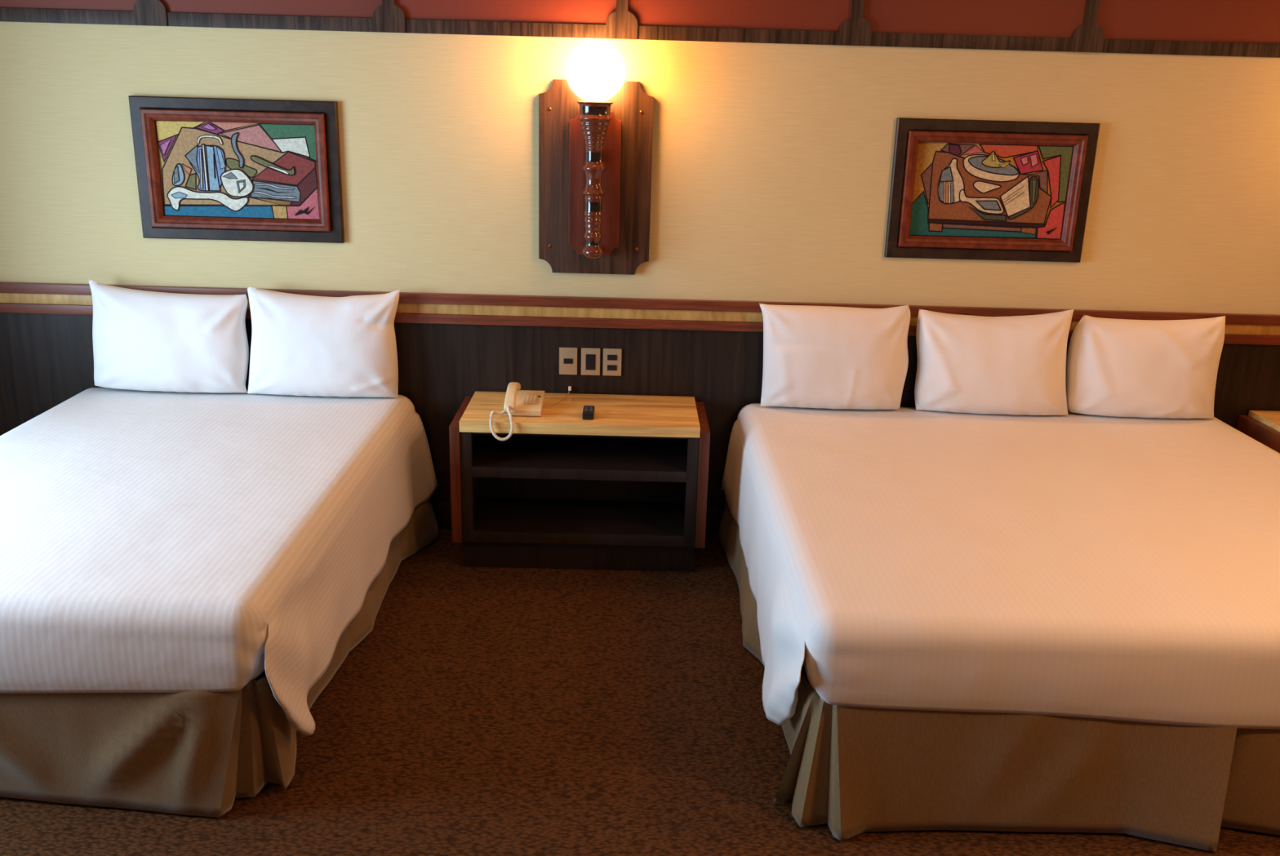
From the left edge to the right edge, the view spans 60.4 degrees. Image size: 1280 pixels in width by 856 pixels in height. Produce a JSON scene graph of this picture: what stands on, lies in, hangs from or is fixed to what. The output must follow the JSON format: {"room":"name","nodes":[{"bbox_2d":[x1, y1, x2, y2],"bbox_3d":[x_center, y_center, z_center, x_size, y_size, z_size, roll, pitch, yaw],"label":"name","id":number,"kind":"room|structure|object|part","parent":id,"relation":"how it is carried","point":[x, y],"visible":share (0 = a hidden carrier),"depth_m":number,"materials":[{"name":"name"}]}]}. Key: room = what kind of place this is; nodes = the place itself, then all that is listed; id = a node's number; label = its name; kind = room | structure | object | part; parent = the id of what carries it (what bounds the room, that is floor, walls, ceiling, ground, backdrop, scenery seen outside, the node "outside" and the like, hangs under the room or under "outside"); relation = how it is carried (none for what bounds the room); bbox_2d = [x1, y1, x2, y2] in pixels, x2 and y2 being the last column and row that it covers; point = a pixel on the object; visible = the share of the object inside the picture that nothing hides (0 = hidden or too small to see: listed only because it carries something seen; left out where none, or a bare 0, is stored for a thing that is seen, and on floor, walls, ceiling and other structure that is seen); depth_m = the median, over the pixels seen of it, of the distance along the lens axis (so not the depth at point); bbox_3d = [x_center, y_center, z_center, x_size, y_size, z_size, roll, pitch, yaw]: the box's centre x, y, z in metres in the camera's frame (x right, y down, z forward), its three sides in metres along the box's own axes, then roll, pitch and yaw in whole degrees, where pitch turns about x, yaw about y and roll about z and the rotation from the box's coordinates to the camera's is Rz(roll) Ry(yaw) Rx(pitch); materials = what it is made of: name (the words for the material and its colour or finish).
{"room":"hotel room","nodes":[
{"label":"hotel room","id":0,"kind":"room"},
{"bbox_2d":[0,21,1279,315],"bbox_3d":[0.637,-0.856,4.476,7.550,2.700,0.200,1,17,-1],"label":"wall","id":1,"kind":"structure","parent":0,"point":[771,163],"depth_m":4.31,"materials":[{"name":"beige paint"}]},
{"bbox_2d":[133,0,167,26],"bbox_3d":[-1.830,-1.845,4.045,0.120,0.687,0.016,1,17,-1],"label":"trim","id":2,"kind":"structure","parent":1,"relation":"attached to","point":[146,12],"depth_m":4.13,"materials":[{"name":"brown wood"}]},
{"bbox_2d":[128,95,344,243],"bbox_3d":[-1.569,-1.004,4.293,0.792,0.541,0.045,1,17,-1],"label":"framed picture","id":3,"kind":"object","parent":1,"relation":"attached to","point":[207,168],"visible":1,"depth_m":4.30,"materials":[{"name":"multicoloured paint"}]},
{"bbox_2d":[155,120,319,219],"bbox_3d":[-1.569,-1.008,4.306,0.615,0.364,0.018,1,17,-1],"label":"painting","id":4,"kind":"object","parent":3,"relation":"attached to","point":[205,169],"depth_m":4.30,"materials":[{"name":"multicoloured paint"}]},
{"bbox_2d":[372,0,405,32],"bbox_3d":[-0.937,-1.823,4.055,0.120,0.687,0.016,1,17,-1],"label":"trim","id":5,"kind":"structure","parent":1,"relation":"attached to","point":[388,16],"depth_m":4.13,"materials":[{"name":"brown wood"}]},
{"bbox_2d":[559,346,577,374],"bbox_3d":[-0.295,-0.276,4.527,0.074,0.114,0.010,1,17,-1],"label":"wall plate","id":6,"kind":"object","parent":1,"relation":"attached to","point":[567,356],"visible":1,"depth_m":4.52,"materials":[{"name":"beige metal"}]},
{"bbox_2d":[563,358,573,364],"bbox_3d":[-0.295,-0.275,4.523,0.038,0.022,0.002,1,17,-1],"label":"rocker switch","id":7,"kind":"object","parent":6,"relation":"attached to","point":[566,361],"depth_m":4.52,"materials":[{"name":"black plastic"}]},
{"bbox_2d":[431,502,724,535],"bbox_3d":[0.603,0.410,4.746,7.150,0.120,0.022,1,17,-1],"label":"baseboard","id":8,"kind":"structure","parent":1,"relation":"attached to","point":[442,510],"depth_m":4.72,"materials":[{"name":"black wood"}]},
{"bbox_2d":[581,347,599,375],"bbox_3d":[-0.203,-0.273,4.528,0.078,0.114,0.010,1,17,-1],"label":"wall plate","id":9,"kind":"object","parent":1,"relation":"attached to","point":[590,357],"visible":1,"depth_m":4.52,"materials":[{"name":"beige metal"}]},
{"bbox_2d":[538,40,653,275],"bbox_3d":[-0.174,-1.012,4.191,0.440,0.881,0.247,1,17,-1],"label":"wall sconce","id":10,"kind":"object","parent":1,"relation":"attached to","point":[595,138],"visible":1,"depth_m":4.26,"materials":[{"name":"brown wood"}]},
{"bbox_3d":[-0.177,-0.952,4.294,0.200,0.551,0.026,1,17,-1],"label":"plate","id":11,"kind":"part","parent":10,"relation":"part of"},
{"bbox_3d":[-0.176,-0.943,4.206,0.140,0.589,0.140,1,17,-1],"label":"turned post","id":12,"kind":"part","parent":10,"relation":"part of","materials":[{"name":"brown wood"}]},
{"bbox_3d":[-0.165,-1.324,4.081,0.220,0.220,0.220,1,17,-1],"label":"globe","id":13,"kind":"part","parent":10,"relation":"part of","materials":[{"name":"white glass"}]},
{"bbox_2d":[602,348,622,376],"bbox_3d":[-0.115,-0.271,4.529,0.076,0.114,0.010,1,17,-1],"label":"wall plate","id":14,"kind":"object","parent":1,"relation":"attached to","point":[611,357],"visible":1,"depth_m":4.53,"materials":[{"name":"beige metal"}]},
{"bbox_2d":[607,355,617,360],"bbox_3d":[-0.114,-0.290,4.519,0.040,0.023,0.002,1,17,-1],"label":"rocker switch","id":15,"kind":"object","parent":14,"relation":"attached to","point":[610,357],"depth_m":4.52,"materials":[{"name":"black plastic"}]},
{"bbox_2d":[607,364,617,370],"bbox_3d":[-0.115,-0.248,4.532,0.040,0.023,0.002,1,17,-1],"label":"rocker switch","id":16,"kind":"object","parent":14,"relation":"attached to","point":[610,367],"depth_m":4.53,"materials":[{"name":"black plastic"}]},
{"bbox_2d":[605,0,637,39],"bbox_3d":[-0.061,-1.802,4.065,0.120,0.687,0.016,1,17,-1],"label":"trim","id":17,"kind":"structure","parent":1,"relation":"attached to","point":[621,24],"depth_m":4.14,"materials":[{"name":"brown wood"}]},
{"bbox_2d":[0,312,1279,508],"bbox_3d":[0.615,-0.025,4.619,7.150,0.785,0.012,1,17,-1],"label":"wainscoting","id":18,"kind":"structure","parent":1,"relation":"attached to","point":[46,360],"depth_m":4.54,"materials":[{"name":"brown wood"}]},
{"bbox_2d":[0,0,1279,44],"bbox_3d":[0.664,-1.812,4.076,7.150,0.638,0.006,1,17,-1],"label":"wall panel","id":19,"kind":"object","parent":1,"relation":"attached to","point":[1249,21],"depth_m":4.15,"materials":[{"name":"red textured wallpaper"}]},
{"bbox_2d":[0,7,1279,57],"bbox_3d":[0.655,-1.481,4.172,7.150,0.050,0.016,1,17,-1],"label":"trim","id":20,"kind":"structure","parent":1,"relation":"attached to","point":[6,14],"depth_m":4.16,"materials":[{"name":"brown wood"}]},
{"bbox_2d":[0,281,1279,325],"bbox_3d":[0.628,-0.488,4.465,7.150,0.040,0.034,1,17,-1],"label":"trim","id":21,"kind":"structure","parent":1,"relation":"attached to","point":[5,287],"depth_m":4.44,"materials":[{"name":"brown wood"}]},
{"bbox_2d":[0,293,1279,335],"bbox_3d":[0.627,-0.451,4.483,7.150,0.042,0.022,1,17,-1],"label":"trim","id":22,"kind":"structure","parent":1,"relation":"attached to","point":[19,298],"depth_m":4.46,"materials":[{"name":"brown wood"}]},
{"bbox_2d":[0,302,1279,345],"bbox_3d":[0.626,-0.410,4.490,7.150,0.038,0.032,1,17,-1],"label":"trim","id":23,"kind":"structure","parent":1,"relation":"attached to","point":[4,307],"depth_m":4.46,"materials":[{"name":"brown wood"}]},
{"bbox_2d":[839,0,871,45],"bbox_3d":[0.823,-1.780,4.075,0.120,0.687,0.016,1,17,-1],"label":"trim","id":24,"kind":"structure","parent":1,"relation":"attached to","point":[856,30],"depth_m":4.15,"materials":[{"name":"brown wood"}]},
{"bbox_2d":[884,117,1100,262],"bbox_3d":[1.380,-0.930,4.327,0.784,0.538,0.045,1,17,-1],"label":"framed picture","id":25,"kind":"object","parent":1,"relation":"attached to","point":[961,188],"visible":1,"depth_m":4.33,"materials":[{"name":"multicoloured paint"}]},
{"bbox_2d":[909,142,1073,239],"bbox_3d":[1.380,-0.934,4.340,0.607,0.361,0.017,1,17,-1],"label":"painting","id":26,"kind":"object","parent":25,"relation":"attached to","point":[958,190],"depth_m":4.33,"materials":[{"name":"multicoloured paint"}]},
{"bbox_2d":[1070,0,1104,52],"bbox_3d":[1.706,-1.759,4.085,0.120,0.687,0.016,1,17,-1],"label":"trim","id":27,"kind":"structure","parent":1,"relation":"attached to","point":[1089,37],"depth_m":4.16,"materials":[{"name":"brown wood"}]},
{"bbox_2d":[0,528,1279,855],"bbox_3d":[0.610,1.373,1.967,7.550,0.100,6.300,1,17,-1],"label":"floor","id":28,"kind":"structure","parent":0,"point":[482,711],"depth_m":3.14,"materials":[{"name":"brown carpet"}]},
{"bbox_2d":[0,498,439,817],"bbox_3d":[-1.595,0.424,3.681,1.527,0.594,2.014,1,17,-1],"label":"bed skirt","id":29,"kind":"object","parent":28,"relation":"on","point":[193,753],"visible":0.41,"depth_m":2.80,"materials":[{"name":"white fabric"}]},
{"bbox_2d":[0,386,438,736],"bbox_3d":[-1.587,0.345,3.643,1.485,0.442,1.980,1,17,-1],"label":"bedspread","id":30,"kind":"object","parent":29,"relation":"on","point":[151,541],"visible":0.98,"depth_m":3.19,"materials":[{"name":"white fabric"}]},
{"bbox_2d":[88,279,248,393],"bbox_3d":[-1.881,-0.357,4.380,0.637,0.448,0.167,1,17,-1],"label":"pillow","id":31,"kind":"object","parent":30,"relation":"on","point":[144,340],"visible":1,"depth_m":4.33,"materials":[{"name":"white fabric"}]},
{"bbox_2d":[247,286,399,397],"bbox_3d":[-1.272,-0.336,4.388,0.626,0.441,0.168,1,17,-1],"label":"pillow","id":32,"kind":"object","parent":30,"relation":"on","point":[301,344],"visible":1,"depth_m":4.34,"materials":[{"name":"white fabric"}]},
{"bbox_3d":[-1.618,0.244,3.632,1.350,0.223,1.968,1,17,-1],"label":"mattress","id":33,"kind":"part","parent":29,"relation":"part of","materials":[{"name":"white fabric"}]},
{"bbox_2d":[448,391,710,572],"bbox_3d":[-0.235,0.218,4.442,0.986,0.618,0.438,1,17,-1],"label":"nightstand","id":34,"kind":"object","parent":28,"relation":"on","point":[625,487],"visible":1,"depth_m":4.35,"materials":[{"name":"brown wood"}]},
{"bbox_3d":[-0.708,0.157,4.423,0.038,0.473,0.434,1,17,-1],"label":"panel","id":35,"kind":"part","parent":34,"relation":"part of","materials":[{"name":"brown wood"}]},
{"bbox_2d":[488,382,571,440],"bbox_3d":[-0.440,-0.098,4.343,0.189,0.166,0.529,6,18,14],"label":"telephone","id":36,"kind":"object","parent":34,"relation":"on","point":[517,402],"visible":1,"depth_m":4.22,"materials":[{"name":"beige plastic"}]},
{"bbox_3d":[-0.519,-0.021,4.167,0.093,0.116,0.112,1,17,-1],"label":"coiled cord","id":37,"kind":"part","parent":36,"relation":"part of","materials":[{"name":"beige plastic"}]},
{"bbox_3d":[-0.325,-0.121,4.446,0.025,0.020,0.247,8,18,20],"label":"line cord","id":38,"kind":"part","parent":36,"relation":"part of","materials":[{"name":"brown plastic"}]},
{"bbox_3d":[-0.234,0.236,4.244,0.908,0.451,0.025,1,17,-1],"label":"frame","id":39,"kind":"part","parent":34,"relation":"part of","materials":[{"name":"black wood"}]},
{"bbox_2d":[471,435,688,482],"bbox_3d":[-0.233,0.120,4.408,0.907,0.042,0.402,1,17,-1],"label":"shelf","id":40,"kind":"object","parent":34,"relation":"attached to","point":[532,457],"depth_m":4.34,"materials":[{"name":"black wood"}]},
{"bbox_3d":[-0.235,0.118,4.629,0.908,0.451,0.021,1,17,-1],"label":"panel","id":41,"kind":"part","parent":34,"relation":"part of","materials":[{"name":"black wood"}]},
{"bbox_2d":[582,405,595,419],"bbox_3d":[-0.199,-0.061,4.248,0.044,0.028,0.115,1,17,-1],"label":"remote control","id":42,"kind":"object","parent":34,"relation":"on","point":[588,411],"visible":1,"depth_m":4.20,"materials":[{"name":"black plastic"}]},
{"bbox_3d":[0.239,0.180,4.434,0.038,0.473,0.434,1,17,-1],"label":"panel","id":43,"kind":"part","parent":34,"relation":"part of","materials":[{"name":"brown wood"}]},
{"bbox_2d":[717,501,1279,852],"bbox_3d":[1.391,0.505,3.689,2.100,0.594,2.033,1,17,-1],"label":"bed skirt","id":44,"kind":"object","parent":28,"relation":"on","point":[854,771],"visible":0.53,"depth_m":2.80,"materials":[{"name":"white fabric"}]},
{"bbox_3d":[1.414,0.319,3.666,1.988,0.223,1.968,1,17,-1],"label":"mattress","id":45,"kind":"part","parent":44,"relation":"part of","materials":[{"name":"white fabric"}]},
{"bbox_2d":[720,403,1279,729],"bbox_3d":[1.393,0.427,3.678,2.093,0.461,1.982,1,17,-1],"label":"bedspread","id":46,"kind":"object","parent":44,"relation":"on","point":[1075,565],"visible":1,"depth_m":3.09,"materials":[{"name":"white fabric"}]},
{"bbox_2d":[759,302,910,409],"bbox_3d":[0.776,-0.282,4.413,0.617,0.431,0.165,1,17,-1],"label":"pillow","id":47,"kind":"object","parent":46,"relation":"on","point":[815,357],"visible":1,"depth_m":4.36,"materials":[{"name":"white fabric"}]},
{"bbox_2d":[914,309,1073,415],"bbox_3d":[1.429,-0.265,4.419,0.642,0.438,0.186,1,17,-1],"label":"pillow","id":48,"kind":"object","parent":46,"relation":"on","point":[1012,365],"visible":1,"depth_m":4.36,"materials":[{"name":"white fabric"}]},
{"bbox_2d":[1065,315,1225,418],"bbox_3d":[2.037,-0.246,4.429,0.621,0.425,0.185,1,17,-1],"label":"pillow","id":49,"kind":"object","parent":46,"relation":"on","point":[1160,369],"visible":1,"depth_m":4.37,"materials":[{"name":"white fabric"}]},
{"bbox_2d":[1235,410,1279,453],"bbox_3d":[2.988,0.296,4.478,0.986,0.618,0.438,1,17,-1],"label":"nightstand","id":50,"kind":"object","parent":28,"relation":"on","point":[1262,426],"visible":0.28,"depth_m":4.47,"materials":[{"name":"brown wood"}]}
]}

